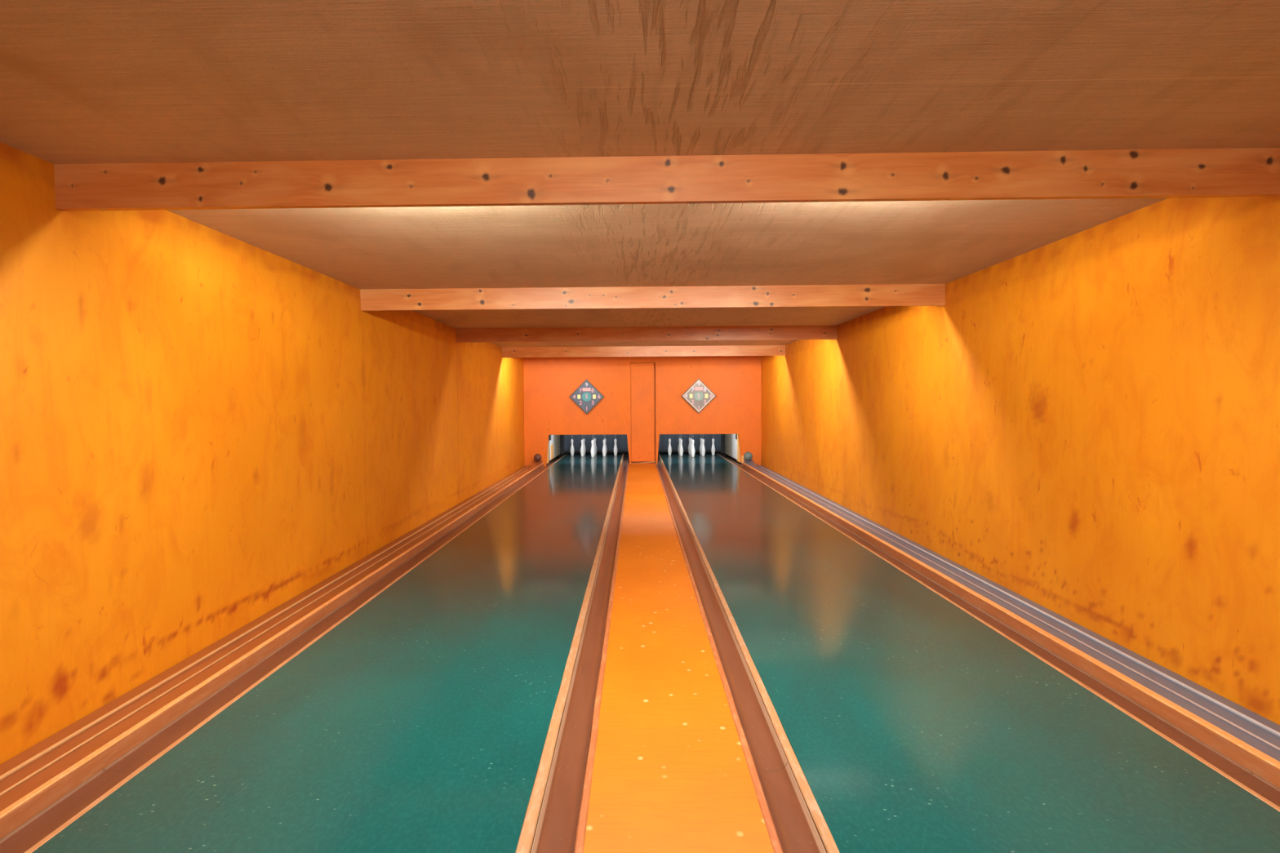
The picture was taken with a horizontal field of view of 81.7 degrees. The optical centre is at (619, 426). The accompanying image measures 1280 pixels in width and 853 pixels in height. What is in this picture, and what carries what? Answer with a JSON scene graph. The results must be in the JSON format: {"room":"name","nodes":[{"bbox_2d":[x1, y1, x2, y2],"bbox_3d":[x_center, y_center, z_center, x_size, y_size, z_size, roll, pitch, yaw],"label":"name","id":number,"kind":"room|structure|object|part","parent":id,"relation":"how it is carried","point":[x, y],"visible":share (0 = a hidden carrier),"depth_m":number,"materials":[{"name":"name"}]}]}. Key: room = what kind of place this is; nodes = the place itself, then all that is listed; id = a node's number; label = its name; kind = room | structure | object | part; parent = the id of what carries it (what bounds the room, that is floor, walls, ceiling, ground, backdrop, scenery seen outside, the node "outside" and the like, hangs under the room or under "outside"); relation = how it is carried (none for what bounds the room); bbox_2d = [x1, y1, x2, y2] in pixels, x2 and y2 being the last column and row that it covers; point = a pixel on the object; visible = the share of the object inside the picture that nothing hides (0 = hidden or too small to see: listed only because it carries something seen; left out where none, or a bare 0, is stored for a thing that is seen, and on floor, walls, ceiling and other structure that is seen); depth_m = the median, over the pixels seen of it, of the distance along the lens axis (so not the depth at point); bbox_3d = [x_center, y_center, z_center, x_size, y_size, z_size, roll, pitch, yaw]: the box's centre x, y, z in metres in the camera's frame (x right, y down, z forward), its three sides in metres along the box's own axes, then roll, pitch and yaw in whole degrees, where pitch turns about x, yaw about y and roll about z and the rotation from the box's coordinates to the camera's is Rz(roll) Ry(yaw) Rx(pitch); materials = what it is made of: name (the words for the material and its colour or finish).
{"room":"sports facility","nodes":[
{"label":"sports facility","id":0,"kind":"room"},
{"bbox_2d":[0,142,524,764],"bbox_3d":[-2.260,0.021,6.106,0.146,2.350,18.500,0,2,1],"label":"wall","id":1,"kind":"structure","parent":0,"point":[202,428],"depth_m":3.76,"materials":[{"name":"orange paint"}]},
{"bbox_2d":[0,0,1279,347],"bbox_3d":[0.291,-1.288,7.908,5.180,0.120,22.500,0,2,1],"label":"ceiling","id":2,"kind":"structure","parent":0,"point":[82,82],"depth_m":2.42,"materials":[{"name":"brown wood"}]},
{"bbox_2d":[502,345,785,357],"bbox_3d":[0.401,-1.298,12.806,4.900,0.178,0.035,0,2,1],"label":"ceiling beam","id":3,"kind":"structure","parent":2,"relation":"attached to","point":[720,350],"depth_m":12.79,"materials":[{"name":"brown wood"}]},
{"bbox_2d":[455,325,837,342],"bbox_3d":[0.328,-1.191,9.529,4.900,0.178,0.035,0,2,1],"label":"ceiling beam","id":4,"kind":"structure","parent":2,"relation":"attached to","point":[743,332],"depth_m":9.51,"materials":[{"name":"brown wood"}]},
{"bbox_2d":[360,284,945,311],"bbox_3d":[0.254,-1.084,6.221,4.900,0.178,0.035,0,2,1],"label":"ceiling beam","id":5,"kind":"structure","parent":2,"relation":"attached to","point":[873,295],"depth_m":6.20,"materials":[{"name":"brown wood"}]},
{"bbox_2d":[53,147,1279,211],"bbox_3d":[0.181,-0.977,2.934,4.900,0.178,0.035,0,2,1],"label":"ceiling beam","id":6,"kind":"structure","parent":2,"relation":"attached to","point":[1234,171],"depth_m":2.92,"materials":[{"name":"brown wood"}]},
{"bbox_2d":[523,355,761,466],"bbox_3d":[0.464,-0.294,15.357,4.900,2.350,0.130,0,2,1],"label":"wall","id":7,"kind":"structure","parent":0,"point":[735,381],"depth_m":15.28,"materials":[{"name":"orange paint"}]},
{"bbox_2d":[568,378,604,414],"bbox_3d":[-0.685,-0.614,15.279,0.730,0.730,0.054,0,2,1],"label":"board","id":8,"kind":"object","parent":7,"relation":"attached to","point":[586,396],"visible":1,"depth_m":15.27,"materials":[{"name":"plastic"}]},
{"bbox_2d":[631,363,654,463],"bbox_3d":[0.468,-0.259,15.303,0.506,2.083,0.070,0,2,1],"label":"wall panel","id":9,"kind":"object","parent":7,"relation":"attached to","point":[642,424],"visible":0.97,"depth_m":15.31,"materials":[{"name":"orange paint"}]},
{"bbox_2d":[681,378,715,413],"bbox_3d":[1.623,-0.628,15.226,0.720,0.720,0.057,0,2,1],"label":"board","id":10,"kind":"object","parent":7,"relation":"attached to","point":[698,395],"visible":1,"depth_m":15.21,"materials":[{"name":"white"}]},
{"bbox_2d":[546,455,741,465],"bbox_3d":[0.306,1.211,7.989,5.180,0.180,22.500,0,2,1],"label":"floor","id":11,"kind":"structure","parent":0,"point":[728,456],"depth_m":17.86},
{"bbox_2d":[0,459,543,839],"bbox_3d":[-1.957,1.055,7.229,0.400,0.203,16.290,0,2,1],"label":"ledge","id":12,"kind":"object","parent":11,"relation":"on","point":[36,778],"visible":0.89,"depth_m":3.39,"materials":[{"name":"brown paint"}]},
{"bbox_2d":[533,453,541,461],"bbox_3d":[-1.686,0.637,15.170,0.160,0.160,0.160,0,2,1],"label":"ball","id":13,"kind":"object","parent":12,"relation":"on","point":[537,457],"visible":1,"depth_m":15.11,"materials":[{"name":"brown plastic"}]},
{"bbox_2d":[0,457,560,852],"bbox_3d":[-1.638,1.062,8.377,0.187,0.112,18.600,0,2,1],"label":"gutter","id":14,"kind":"object","parent":11,"relation":"on","point":[40,826],"visible":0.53,"depth_m":3.08,"materials":[{"name":"brown paint"}]},
{"bbox_2d":[24,453,624,852],"bbox_3d":[-0.821,1.044,8.669,1.432,0.123,19.220,0,2,1],"label":"lane","id":15,"kind":"object","parent":11,"relation":"on","point":[428,717],"visible":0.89,"depth_m":2.93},
{"bbox_2d":[570,439,574,456],"bbox_3d":[-1.132,0.177,17.555,0.098,1.045,0.098,0,2,21],"label":"pin","id":16,"kind":"object","parent":15,"relation":"on","point":[572,450],"visible":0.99,"depth_m":17.54,"materials":[{"name":"white plastic"}]},
{"bbox_2d":[580,440,584,457],"bbox_3d":[-0.880,0.184,17.304,0.098,1.045,0.098,0,2,11],"label":"pin","id":17,"kind":"object","parent":15,"relation":"on","point":[582,449],"visible":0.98,"depth_m":17.29,"materials":[{"name":"white plastic"}]},
{"bbox_2d":[582,438,586,455],"bbox_3d":[-0.869,0.168,17.794,0.098,1.045,0.098,-1,2,-9],"label":"pin","id":18,"kind":"object","parent":15,"relation":"on","point":[584,439],"visible":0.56,"depth_m":17.78,"materials":[{"name":"white plastic"}]},
{"bbox_2d":[590,440,595,457],"bbox_3d":[-0.629,0.191,17.053,0.098,1.045,0.098,-2,2,-39],"label":"pin","id":19,"kind":"object","parent":15,"relation":"on","point":[593,451],"visible":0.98,"depth_m":17.03,"materials":[{"name":"white plastic"}]},
{"bbox_2d":[592,434,595,456],"bbox_3d":[-0.618,0.175,17.543,0.098,1.045,0.098,-1,2,-19],"label":"pin","id":20,"kind":"object","parent":15,"relation":"on","point":[593,439],"visible":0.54,"depth_m":17.53,"materials":[{"name":"white plastic"}]},
{"bbox_2d":[602,439,606,456],"bbox_3d":[-0.366,0.181,17.292,0.098,1.045,0.098,-1,2,-29],"label":"pin","id":21,"kind":"object","parent":15,"relation":"on","point":[604,450],"visible":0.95,"depth_m":17.27,"materials":[{"name":"white plastic"}]},
{"bbox_2d":[613,439,617,455],"bbox_3d":[-0.104,0.172,17.532,0.098,1.045,0.098,1,2,31],"label":"pin","id":22,"kind":"object","parent":15,"relation":"on","point":[615,450],"visible":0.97,"depth_m":17.51,"materials":[{"name":"white plastic"}]},
{"bbox_2d":[530,456,629,852],"bbox_3d":[-0.050,1.054,8.342,0.122,0.112,18.600,0,2,1],"label":"gutter","id":23,"kind":"object","parent":11,"relation":"on","point":[556,832],"visible":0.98,"depth_m":2.99,"materials":[{"name":"brown paint"}]},
{"bbox_2d":[546,434,628,463],"bbox_3d":[-0.636,0.237,16.941,1.820,1.200,3.008,0,2,1],"label":"pit","id":24,"kind":"object","parent":11,"relation":"on","point":[560,445],"visible":0.33,"depth_m":18.29,"materials":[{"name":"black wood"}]},
{"bbox_3d":[-1.513,0.255,16.382,0.012,0.930,0.850,0,2,1],"label":"grey panel","id":25,"kind":"part","parent":24,"relation":"part of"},
{"bbox_3d":[-1.432,0.154,18.270,0.090,1.050,0.058,0,2,1],"label":"corner post","id":26,"kind":"part","parent":24,"relation":"part of","materials":[{"name":"black metal"}]},
{"bbox_2d":[564,434,628,450],"bbox_3d":[-0.606,0.120,18.294,1.700,0.995,0.085,0,2,1],"label":"curtain","id":27,"kind":"object","parent":24,"relation":"hanging from","point":[622,441],"depth_m":18.30,"materials":[{"name":"fabric"}]},
{"bbox_2d":[574,462,783,852],"bbox_3d":[0.279,1.083,7.175,0.585,0.128,16.280,0,2,1],"label":"strip","id":28,"kind":"object","parent":11,"relation":"on","point":[670,766],"visible":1,"depth_m":2.89,"materials":[{"name":"orange paint"}]},
{"bbox_3d":[0.000,1.080,7.181,0.027,0.118,16.280,0,2,1],"label":"trim","id":29,"kind":"part","parent":28,"relation":"part of","materials":[{"name":"brown wood"}]},
{"bbox_3d":[0.557,1.077,7.168,0.028,0.118,16.280,0,2,1],"label":"trim","id":30,"kind":"part","parent":28,"relation":"part of","materials":[{"name":"brown wood"}]},
{"bbox_2d":[657,434,741,462],"bbox_3d":[1.680,0.225,16.889,1.822,1.200,3.008,0,2,1],"label":"pit","id":31,"kind":"object","parent":11,"relation":"on","point":[728,444],"visible":0.26,"depth_m":18.24,"materials":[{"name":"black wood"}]},
{"bbox_2d":[658,434,720,450],"bbox_3d":[1.710,0.108,18.242,1.702,0.995,0.085,0,2,1],"label":"curtain","id":32,"kind":"object","parent":31,"relation":"hanging from","point":[664,438],"depth_m":18.25,"materials":[{"name":"fabric"}]},
{"bbox_3d":[2.535,0.133,18.181,0.090,1.050,0.058,0,2,1],"label":"corner post","id":33,"kind":"part","parent":31,"relation":"part of","materials":[{"name":"black metal"}]},
{"bbox_3d":[2.532,0.234,16.291,0.012,0.930,0.850,0,2,1],"label":"grey panel","id":34,"kind":"part","parent":31,"relation":"part of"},
{"bbox_2d":[657,456,826,852],"bbox_3d":[0.658,1.050,8.326,0.121,0.112,18.600,0,2,1],"label":"gutter","id":35,"kind":"object","parent":11,"relation":"on","point":[797,832],"visible":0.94,"depth_m":2.97,"materials":[{"name":"brown paint"}]},
{"bbox_2d":[657,453,1279,852],"bbox_3d":[1.453,1.032,8.618,1.453,0.123,19.220,0,2,1],"label":"lane","id":36,"kind":"object","parent":11,"relation":"on","point":[903,720],"visible":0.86,"depth_m":2.91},
{"bbox_2d":[667,438,671,455],"bbox_3d":[1.177,0.165,17.503,0.098,1.045,0.098,0,2,21],"label":"pin","id":37,"kind":"object","parent":36,"relation":"on","point":[669,448],"visible":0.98,"depth_m":17.48,"materials":[{"name":"white plastic"}]},
{"bbox_2d":[677,438,680,454],"bbox_3d":[1.439,0.156,17.742,0.098,1.045,0.098,-1,2,-9],"label":"pin","id":38,"kind":"object","parent":36,"relation":"on","point":[678,438],"visible":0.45,"depth_m":17.73,"materials":[{"name":"white plastic"}]},
{"bbox_2d":[679,438,683,456],"bbox_3d":[1.428,0.172,17.252,0.098,1.045,0.098,0,2,11],"label":"pin","id":39,"kind":"object","parent":36,"relation":"on","point":[681,448],"visible":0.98,"depth_m":17.23,"materials":[{"name":"white plastic"}]},
{"bbox_2d":[688,437,690,453],"bbox_3d":[1.702,0.147,17.981,0.098,1.045,0.098,0,2,0],"label":"pin","id":40,"kind":"object","parent":36,"relation":"on","point":[689,437],"visible":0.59,"depth_m":17.96,"materials":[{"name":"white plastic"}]},
{"bbox_2d":[688,438,693,455],"bbox_3d":[1.691,0.163,17.491,0.098,1.045,0.098,-1,2,-19],"label":"pin","id":41,"kind":"object","parent":36,"relation":"on","point":[691,439],"visible":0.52,"depth_m":17.48,"materials":[{"name":"white plastic"}]},
{"bbox_2d":[690,440,695,457],"bbox_3d":[1.680,0.178,17.002,0.098,1.045,0.098,-2,2,-39],"label":"pin","id":42,"kind":"object","parent":36,"relation":"on","point":[692,451],"visible":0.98,"depth_m":16.98,"materials":[{"name":"white plastic"}]},
{"bbox_2d":[699,438,702,454],"bbox_3d":[1.953,0.153,17.730,0.098,1.045,0.098,1,2,40],"label":"pin","id":43,"kind":"object","parent":36,"relation":"on","point":[700,446],"visible":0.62,"depth_m":17.71,"materials":[{"name":"white plastic"}]},
{"bbox_2d":[701,434,705,456],"bbox_3d":[1.942,0.169,17.241,0.098,1.045,0.098,-1,2,-29],"label":"pin","id":44,"kind":"object","parent":36,"relation":"on","point":[703,448],"visible":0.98,"depth_m":17.22,"materials":[{"name":"white plastic"}]},
{"bbox_2d":[711,438,715,455],"bbox_3d":[2.204,0.160,17.480,0.098,1.045,0.098,1,2,31],"label":"pin","id":45,"kind":"object","parent":36,"relation":"on","point":[713,448],"visible":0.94,"depth_m":17.46,"materials":[{"name":"white plastic"}]},
{"bbox_2d":[724,457,1279,807],"bbox_3d":[2.257,1.041,8.290,0.170,0.112,18.600,0,2,1],"label":"gutter","id":46,"kind":"object","parent":11,"relation":"on","point":[1258,784],"visible":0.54,"depth_m":3.40,"materials":[{"name":"brown paint"}]},
{"bbox_2d":[741,455,1279,788],"bbox_3d":[2.523,0.999,7.127,0.414,0.268,16.290,0,2,1],"label":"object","id":47,"kind":"object","parent":11,"relation":"on","point":[1246,737],"visible":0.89,"depth_m":3.73,"materials":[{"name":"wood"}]},
{"bbox_2d":[743,451,752,460],"bbox_3d":[2.613,0.604,15.063,0.180,0.180,0.180,0,2,1],"label":"ball","id":48,"kind":"object","parent":47,"relation":"on","point":[748,455],"visible":1,"depth_m":15.00,"materials":[{"name":"grey plastic"}]},
{"bbox_2d":[760,196,1279,724],"bbox_3d":[2.772,-0.005,5.993,0.146,2.350,18.500,0,2,1],"label":"wall","id":49,"kind":"structure","parent":0,"point":[1086,425],"depth_m":4.12,"materials":[{"name":"orange paint"}]}
]}

